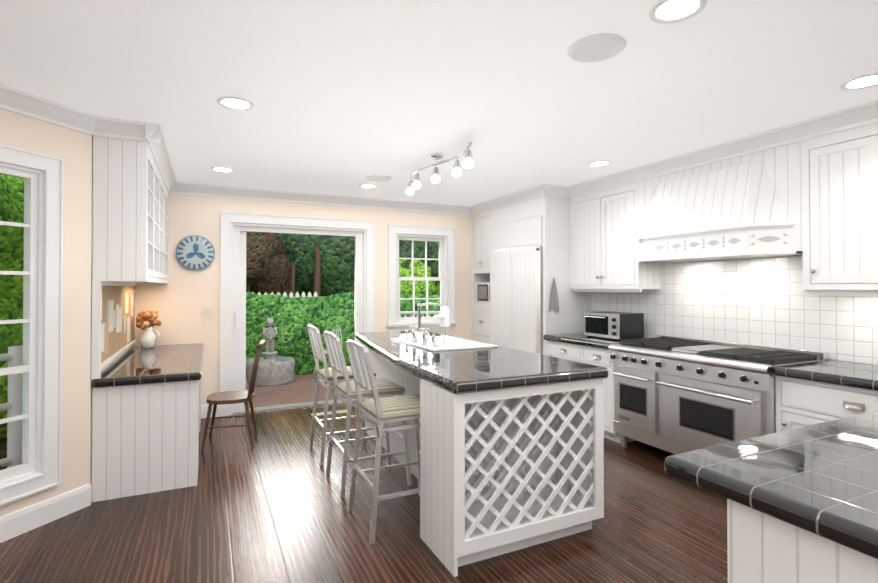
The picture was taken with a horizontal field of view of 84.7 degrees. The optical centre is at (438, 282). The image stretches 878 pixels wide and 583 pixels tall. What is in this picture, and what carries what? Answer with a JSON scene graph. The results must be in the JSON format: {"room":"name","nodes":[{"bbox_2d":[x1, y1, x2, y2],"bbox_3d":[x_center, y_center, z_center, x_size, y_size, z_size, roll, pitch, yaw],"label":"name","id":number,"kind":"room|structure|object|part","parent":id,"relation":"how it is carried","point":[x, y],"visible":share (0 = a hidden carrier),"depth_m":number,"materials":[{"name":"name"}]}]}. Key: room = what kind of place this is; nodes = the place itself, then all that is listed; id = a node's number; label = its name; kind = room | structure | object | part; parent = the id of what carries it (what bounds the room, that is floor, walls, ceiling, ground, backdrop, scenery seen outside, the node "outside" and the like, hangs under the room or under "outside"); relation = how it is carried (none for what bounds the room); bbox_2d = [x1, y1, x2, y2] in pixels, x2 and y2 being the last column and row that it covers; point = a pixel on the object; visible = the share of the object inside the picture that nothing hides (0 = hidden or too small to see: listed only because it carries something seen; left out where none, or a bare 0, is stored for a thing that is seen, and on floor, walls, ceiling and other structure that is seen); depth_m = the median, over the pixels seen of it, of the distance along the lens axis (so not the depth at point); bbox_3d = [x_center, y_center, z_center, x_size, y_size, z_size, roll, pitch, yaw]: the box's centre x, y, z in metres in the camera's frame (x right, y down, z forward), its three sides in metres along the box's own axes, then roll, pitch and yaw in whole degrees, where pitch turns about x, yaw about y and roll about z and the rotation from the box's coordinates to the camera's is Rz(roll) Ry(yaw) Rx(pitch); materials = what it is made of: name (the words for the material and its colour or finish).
{"room":"kitchen","nodes":[
{"label":"kitchen","id":0,"kind":"room"},
{"bbox_2d":[0,402,727,582],"bbox_3d":[-0.264,1.545,2.051,7.301,0.080,8.600,0,-1,-26],"label":"floor","id":1,"kind":"structure","parent":0,"point":[271,505],"depth_m":2.93,"materials":[{"name":"brown wood"}]},
{"bbox_2d":[91,379,200,501],"bbox_3d":[-2.557,1.134,4.407,0.656,0.790,2.066,0,-1,-26],"label":"base cabinet","id":2,"kind":"object","parent":1,"relation":"on","point":[145,438],"visible":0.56,"depth_m":3.47,"materials":[{"name":"white paint"}]},
{"bbox_2d":[92,343,203,387],"bbox_3d":[-2.537,0.706,4.399,0.681,0.064,2.106,0,-1,-26],"label":"countertop","id":3,"kind":"structure","parent":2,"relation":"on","point":[137,365],"depth_m":3.85,"materials":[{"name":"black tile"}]},
{"bbox_2d":[136,309,161,347],"bbox_3d":[-3.038,0.478,5.034,0.236,0.402,0.229,0,-1,-26],"label":"pitcher","id":4,"kind":"object","parent":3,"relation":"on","point":[147,338],"visible":1,"depth_m":5.00,"materials":[{"name":"white ceramic"}]},
{"bbox_2d":[201,340,264,450],"bbox_3d":[-1.963,1.047,4.638,0.530,0.972,0.458,0,-1,-16],"label":"desk chair","id":5,"kind":"object","parent":1,"relation":"on","point":[229,397],"visible":1,"depth_m":4.51,"materials":[{"name":"brown wood"}]},
{"bbox_2d":[311,410,346,415],"bbox_3d":[-1.287,1.538,5.692,0.430,0.006,0.110,0,-1,-26],"label":"floor vent","id":6,"kind":"object","parent":1,"relation":"in","point":[329,413],"visible":0.75,"depth_m":5.70,"materials":[{"name":"beige"}]},
{"bbox_2d":[307,325,381,464],"bbox_3d":[-0.875,0.950,4.348,0.592,1.159,0.490,0,-1,-26],"label":"bar stool","id":7,"kind":"object","parent":1,"relation":"on","point":[325,373],"visible":0.67,"depth_m":4.18,"materials":[{"name":"white painted wood"},{"name":"striped fabric"}]},
{"bbox_2d":[324,331,411,497],"bbox_3d":[-0.574,0.944,3.722,0.592,1.159,0.490,0,-1,-26],"label":"bar stool","id":8,"kind":"object","parent":1,"relation":"on","point":[346,388],"visible":0.83,"depth_m":3.61,"materials":[{"name":"white painted wood"},{"name":"striped fabric"}]},
{"bbox_2d":[346,339,419,543],"bbox_3d":[-0.281,0.938,3.114,0.592,1.159,0.490,0,-1,-26],"label":"bar stool","id":9,"kind":"object","parent":1,"relation":"on","point":[378,410],"visible":0.81,"depth_m":2.96,"materials":[{"name":"white wood"}]},
{"bbox_2d":[472,211,491,343],"bbox_3d":[0.888,0.276,6.920,0.708,2.555,0.536,0,-1,-26],"label":"tall cabinet","id":10,"kind":"object","parent":1,"relation":"on","point":[481,237],"visible":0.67,"depth_m":6.82,"materials":[{"name":"white paint"}]},
{"bbox_2d":[361,358,603,576],"bbox_3d":[-0.068,1.057,3.958,1.020,0.935,2.800,0,-1,-26],"label":"kitchen island","id":11,"kind":"object","parent":1,"relation":"on","point":[511,450],"depth_m":2.79,"materials":[{"name":"white paint"}]},
{"bbox_2d":[355,331,607,397],"bbox_3d":[-0.068,0.557,3.986,1.050,0.065,2.900,0,-1,-26],"label":"island countertop","id":12,"kind":"structure","parent":11,"relation":"on","point":[494,368],"depth_m":2.96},
{"bbox_2d":[403,330,410,337],"bbox_3d":[-0.287,0.466,4.314,0.044,0.089,0.044,0,-1,-26],"label":"faucet","id":13,"kind":"object","parent":12,"relation":"on","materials":[{"name":"silver metal"}]},
{"bbox_2d":[410,302,446,345],"bbox_3d":[-0.072,0.339,4.113,0.289,0.340,0.288,0,-1,-26],"label":"faucet","id":14,"kind":"object","parent":12,"relation":"on","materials":[{"name":"silver metal"}]},
{"bbox_2d":[431,334,438,345],"bbox_3d":[-0.044,0.454,3.810,0.044,0.104,0.044,0,-1,-26],"label":"faucet","id":15,"kind":"object","parent":12,"relation":"on","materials":[{"name":"silver metal"}]},
{"bbox_2d":[391,334,494,349],"bbox_3d":[0.016,0.619,4.192,0.580,0.216,0.930,0,-1,-26],"label":"sink","id":16,"kind":"object","parent":12,"relation":"in","point":[452,343],"depth_m":4.20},
{"bbox_2d":[443,326,446,341],"bbox_3d":[0.052,0.448,4.256,0.012,0.125,0.012,0,-1,-26],"label":"faucet","id":17,"kind":"object","parent":12,"relation":"on","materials":[{"name":"silver metal"}]},
{"bbox_2d":[490,196,590,354],"bbox_3d":[1.256,0.269,6.156,0.708,2.555,1.160,0,-1,-26],"label":"fridge","id":18,"kind":"object","parent":1,"relation":"on","point":[530,252],"visible":0.6,"depth_m":5.72,"materials":[{"name":"white paint"}]},
{"bbox_2d":[549,278,558,312],"bbox_3d":[1.316,0.142,5.518,0.150,0.405,0.036,0,-1,-26],"label":"hanging towel","id":19,"kind":"object","parent":18,"relation":"hanging from","point":[554,302],"visible":0.96,"depth_m":5.51,"materials":[{"name":"grey fabric"}]},
{"bbox_2d":[546,340,636,443],"bbox_3d":[1.732,1.091,5.157,0.708,0.890,1.034,0,-1,-26],"label":"base cabinet","id":20,"kind":"object","parent":1,"relation":"on","point":[588,355],"visible":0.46,"depth_m":4.71,"materials":[{"name":"white paint"}]},
{"bbox_2d":[544,332,621,349],"bbox_3d":[1.726,0.612,5.159,0.721,0.062,1.034,0,-1,-26],"label":"countertop","id":21,"kind":"structure","parent":20,"relation":"on","point":[582,339],"depth_m":5.02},
{"bbox_2d":[584,311,643,339],"bbox_3d":[1.824,0.447,5.085,0.378,0.265,0.500,0,-1,-26],"label":"toaster oven","id":22,"kind":"object","parent":21,"relation":"on","point":[616,325],"visible":0.92,"depth_m":4.92,"materials":[{"name":"silver metal"}]},
{"bbox_2d":[608,335,826,453],"bbox_3d":[2.213,1.021,4.023,0.764,1.008,1.420,0,-1,-26],"label":"range","id":23,"kind":"object","parent":1,"relation":"on","point":[675,395],"visible":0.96,"depth_m":3.81,"materials":[{"name":"silver metal"}]},
{"bbox_2d":[727,499,877,582],"bbox_3d":[2.205,1.056,1.739,2.816,0.892,0.530,0,-1,-26],"label":"base cabinet","id":24,"kind":"object","parent":1,"relation":"on","point":[763,548],"depth_m":1.24,"materials":[{"name":"white wood"}]},
{"bbox_2d":[664,410,877,559],"bbox_3d":[2.155,0.579,1.803,2.856,0.062,0.780,0,-1,-26],"label":"countertop","id":25,"kind":"structure","parent":24,"relation":"on","point":[820,479],"depth_m":1.38,"materials":[{"name":"black tile"}]},
{"bbox_2d":[775,375,877,431],"bbox_3d":[2.766,1.070,3.006,0.708,0.890,0.884,0,-1,-26],"label":"base cabinet","id":26,"kind":"object","parent":1,"relation":"on","point":[801,403],"visible":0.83,"depth_m":3.06,"materials":[{"name":"white paint"}]},
{"bbox_2d":[773,360,877,390],"bbox_3d":[2.748,0.591,3.006,0.745,0.062,0.876,0,-1,-26],"label":"countertop","id":27,"kind":"structure","parent":26,"relation":"on","point":[843,373],"depth_m":3.06,"materials":[{"name":"black tile"}]},
{"bbox_2d":[0,108,874,516],"bbox_3d":[-0.277,0.180,2.058,7.328,2.650,8.600,0,-1,-26],"label":"wall","id":28,"kind":"structure","parent":0,"point":[180,298],"depth_m":5.33,"materials":[{"name":"beige paint"}]},
{"bbox_2d":[0,144,63,505],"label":"angled window","id":29,"kind":"structure","parent":28,"relation":"in","point":[38,469],"depth_m":3.02,"materials":[{"name":"white wood"}]},
{"bbox_3d":[-3.584,0.983,2.378,1.740,1.050,1.795,0,-1,-26],"label":"garden porch railing","id":30,"kind":"part","parent":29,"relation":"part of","materials":[{"name":"white wood"}]},
{"bbox_2d":[0,483,90,542],"bbox_3d":[-2.868,1.431,1.885,2.104,0.145,2.134,0,-1,-26],"label":"baseboard","id":31,"kind":"structure","parent":28,"relation":"attached to","point":[25,520],"depth_m":3.01,"materials":[{"name":"white wood"}]},
{"bbox_2d":[91,281,135,378],"bbox_3d":[-2.811,0.334,4.245,0.050,0.674,2.040,0,-1,-26],"label":"panel","id":32,"kind":"object","parent":28,"relation":"attached to","point":[113,322],"visible":1,"depth_m":3.85,"materials":[{"name":"white paint"}]},
{"bbox_2d":[92,116,155,283],"bbox_3d":[-2.377,-0.568,3.663,0.320,1.119,0.598,0,-1,-26],"label":"upper cabinet","id":33,"kind":"object","parent":28,"relation":"attached to","point":[134,181],"depth_m":3.40,"materials":[{"name":"white paint"}]},
{"bbox_2d":[156,148,163,283],"bbox_3d":[-2.593,-0.564,4.111,0.320,1.119,0.614,0,-1,-26],"label":"upper cabinet","id":34,"kind":"object","parent":28,"relation":"attached to","point":[159,163],"depth_m":4.36,"materials":[{"name":"white paint"}]},
{"bbox_2d":[160,172,167,283],"bbox_3d":[-2.811,-0.559,4.565,0.320,1.119,0.612,0,-1,-26],"label":"upper cabinet","id":35,"kind":"object","parent":28,"relation":"attached to","point":[163,243],"depth_m":5.07,"materials":[{"name":"white paint"}]},
{"bbox_2d":[164,276,167,283],"bbox_3d":[-3.026,-0.555,5.012,0.320,1.119,0.599,0,-1,-26],"label":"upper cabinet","id":36,"kind":"object","parent":28,"relation":"attached to","point":[165,277],"depth_m":5.18,"materials":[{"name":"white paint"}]},
{"bbox_2d":[176,235,214,269],"bbox_3d":[-2.756,-0.341,5.454,0.394,0.394,0.028,0,-1,-26],"label":"decorative plate","id":37,"kind":"object","parent":28,"relation":"attached to","point":[194,252],"visible":0.92,"depth_m":5.46,"materials":[{"name":"white ceramic"}]},
{"bbox_2d":[201,307,212,317],"bbox_3d":[-2.655,0.340,5.509,0.115,0.120,0.015,0,-1,-26],"label":"switch plate","id":38,"kind":"object","parent":28,"relation":"attached to","point":[206,312],"visible":1,"depth_m":5.51,"materials":[{"name":"beige plastic"}]},
{"bbox_2d":[220,212,374,416],"bbox_3d":[-1.722,0.363,6.032,1.858,2.364,0.182,0,-1,-26],"label":"door frame","id":39,"kind":"structure","parent":28,"relation":"attached to","point":[235,227],"depth_m":5.77,"materials":[{"name":"white paint"}]},
{"bbox_2d":[387,224,456,330],"bbox_3d":[-0.256,-0.055,6.725,1.030,1.454,0.210,0,-1,-26],"label":"window","id":40,"kind":"structure","parent":28,"relation":"in","point":[444,238],"depth_m":6.71,"materials":[{"name":"white wood"}]},
{"bbox_2d":[569,181,660,291],"bbox_3d":[1.881,-0.460,5.265,0.358,1.115,0.998,0,-1,-26],"label":"upper cabinet","id":41,"kind":"object","parent":28,"relation":"attached to","point":[603,240],"visible":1,"depth_m":5.11,"materials":[{"name":"white paint"}]},
{"bbox_2d":[638,141,802,260],"bbox_3d":[2.427,-0.672,4.168,0.326,0.901,1.455,0,-1,-26],"label":"panel","id":42,"kind":"object","parent":28,"relation":"attached to","point":[783,165],"visible":0.32,"depth_m":3.59,"materials":[{"name":"white paint"}]},
{"bbox_2d":[639,161,802,262],"bbox_3d":[2.327,-0.569,4.139,0.508,0.730,1.413,0,-1,-26],"label":"range hood","id":43,"kind":"object","parent":28,"relation":"attached to","point":[737,212],"visible":1,"depth_m":3.88,"materials":[{"name":"white paint"}]},
{"bbox_2d":[591,251,877,364],"bbox_3d":[2.715,0.146,3.928,0.008,0.844,4.117,0,-1,-26],"label":"tile backsplash","id":44,"kind":"structure","parent":28,"relation":"attached to","point":[765,301],"depth_m":4.05,"materials":[{"name":"white tile"}]},
{"bbox_2d":[802,126,865,293],"bbox_3d":[2.850,-0.495,3.286,0.326,1.086,0.498,0,-1,-26],"label":"upper cabinet","id":45,"kind":"object","parent":28,"relation":"attached to","point":[840,209],"depth_m":3.27,"materials":[{"name":"white paint"}]},
{"bbox_2d":[0,83,877,215],"bbox_3d":[-0.266,-1.087,2.076,6.997,0.115,8.300,0,-1,-26],"label":"crown molding","id":46,"kind":"structure","parent":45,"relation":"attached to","point":[846,119],"depth_m":4.22,"materials":[{"name":"white wood"}]},
{"bbox_2d":[862,122,877,293],"bbox_3d":[3.103,-0.500,2.760,0.326,1.086,0.906,0,-1,-26],"label":"upper cabinet","id":47,"kind":"object","parent":28,"relation":"attached to","point":[869,132],"depth_m":3.09,"materials":[{"name":"white paint"}]},
{"bbox_2d":[0,0,877,206],"bbox_3d":[-0.264,-1.185,2.078,7.301,0.080,8.600,0,-1,-26],"label":"ceiling","id":48,"kind":"structure","parent":0,"point":[346,97],"depth_m":2.69,"materials":[{"name":"white paint"}]},
{"bbox_2d":[210,167,233,172],"bbox_3d":[-2.132,-1.113,4.741,0.220,0.009,0.220,0,-1,-26],"label":"recessed light","id":49,"kind":"object","parent":48,"relation":"in","point":[223,169],"visible":1,"depth_m":4.73,"materials":[{"name":"white"}]},
{"bbox_2d":[217,97,254,110],"bbox_3d":[-1.282,-1.130,3.042,0.220,0.009,0.220,0,-1,-26],"label":"recessed light","id":50,"kind":"object","parent":48,"relation":"in","point":[237,103],"visible":0.98,"depth_m":3.04,"materials":[{"name":"white"}]},
{"bbox_2d":[359,184,377,188],"bbox_3d":[-0.805,-1.105,5.512,0.220,0.009,0.220,0,-1,-26],"label":"recessed light","id":51,"kind":"object","parent":48,"relation":"in","point":[369,186],"visible":0.96,"depth_m":5.52,"materials":[{"name":"white"}]},
{"bbox_2d":[366,175,391,181],"bbox_3d":[-0.632,-1.109,5.107,0.274,0.010,0.274,0,-1,-26],"label":"ceiling speaker","id":52,"kind":"object","parent":48,"relation":"attached to","point":[380,178],"visible":1,"depth_m":5.10,"materials":[{"name":"white plastic"}]},
{"bbox_2d":[406,139,473,194],"bbox_3d":[-0.044,-0.996,4.235,0.214,0.254,1.410,0,-1,-26],"label":"track spotlight","id":53,"kind":"object","parent":48,"relation":"attached to","point":[468,162],"visible":1,"depth_m":4.17,"materials":[{"name":"chrome"},{"name":"brushed nickel"},{"name":"frosted white glass"}]},
{"bbox_2d":[567,33,626,62],"bbox_3d":[0.764,-1.137,2.339,0.274,0.010,0.274,0,-1,-26],"label":"ceiling speaker","id":54,"kind":"object","parent":48,"relation":"attached to","point":[596,47],"visible":0.96,"depth_m":2.32,"materials":[{"name":"white plastic"}]},
{"bbox_2d":[587,160,611,166],"bbox_3d":[1.505,-1.115,4.514,0.220,0.009,0.220,0,-1,-26],"label":"recessed light","id":55,"kind":"object","parent":48,"relation":"in","point":[602,163],"visible":0.98,"depth_m":4.50,"materials":[{"name":"white"}]},
{"bbox_2d":[649,0,706,23],"bbox_3d":[0.992,-1.140,2.005,0.220,0.009,0.220,0,-1,-26],"label":"recessed light","id":56,"kind":"object","parent":48,"relation":"in","point":[667,11],"visible":0.96,"depth_m":2.02,"materials":[{"name":"white"}]},
{"bbox_2d":[840,73,877,89],"bbox_3d":[2.403,-1.133,2.716,0.220,0.009,0.220,0,-1,-26],"label":"recessed light","id":57,"kind":"object","parent":48,"relation":"in","point":[863,81],"visible":0.98,"depth_m":2.73,"materials":[{"name":"white"}]},
{"label":"outside","id":58,"kind":"structure","parent":0,"visible":0},
{"bbox_2d":[246,374,344,407],"bbox_3d":[-5.970,1.712,12.122,28.000,0.188,33.000,0,-1,-26],"label":"ground","id":59,"kind":"structure","parent":58,"point":[300,388],"depth_m":6.81,"materials":[{"name":"brick"}]},
{"bbox_2d":[0,174,23,438],"bbox_3d":[-9.151,-2.983,7.919,11.472,10.220,13.176,0,-1,-26],"label":"tree","id":60,"kind":"object","parent":59,"relation":"on","point":[11,237],"visible":0.02,"depth_m":5.04,"materials":[{"name":"green plant"}]},
{"bbox_2d":[5,346,22,467],"bbox_3d":[-3.764,1.008,4.877,0.080,1.050,3.016,0,-1,-26],"label":"porch railing","id":61,"kind":"object","parent":59,"relation":"on","point":[13,356],"depth_m":3.53,"materials":[{"name":"white wood"}]},
{"bbox_2d":[246,318,294,386],"bbox_3d":[-2.690,1.064,7.658,0.770,1.018,0.770,0,-1,-26],"label":"fountain","id":62,"kind":"object","parent":59,"relation":"on","point":[273,369],"visible":0.98,"depth_m":7.45,"materials":[{"name":"stone"}]},
{"bbox_2d":[312,325,341,380],"bbox_3d":[-1.848,1.143,7.956,0.448,0.870,0.441,0,-1,-26],"label":"garden chair","id":63,"kind":"object","parent":59,"relation":"on","point":[325,352],"visible":0.38,"depth_m":8.03,"materials":[{"name":"white metal"}]},
{"bbox_2d":[246,291,439,373],"bbox_3d":[-2.019,0.858,8.526,11.000,1.423,0.621,0,-1,-26],"label":"hedge","id":64,"kind":"object","parent":59,"relation":"on","point":[293,317],"visible":0.29,"depth_m":8.18,"materials":[{"name":"green plant"}]},
{"bbox_2d":[246,232,439,295],"bbox_3d":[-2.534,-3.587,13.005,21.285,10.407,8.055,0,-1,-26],"label":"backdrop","id":65,"kind":"object","parent":59,"relation":"on","point":[320,265],"visible":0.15,"depth_m":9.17,"materials":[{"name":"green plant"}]},
{"bbox_2d":[400,311,439,317],"bbox_3d":[0.735,1.050,9.027,3.208,1.050,0.070,0,-1,-7],"label":"fence rail","id":66,"kind":"object","parent":59,"relation":"on","point":[410,313],"visible":0.08,"depth_m":8.87,"materials":[{"name":"white wood"}]}
]}

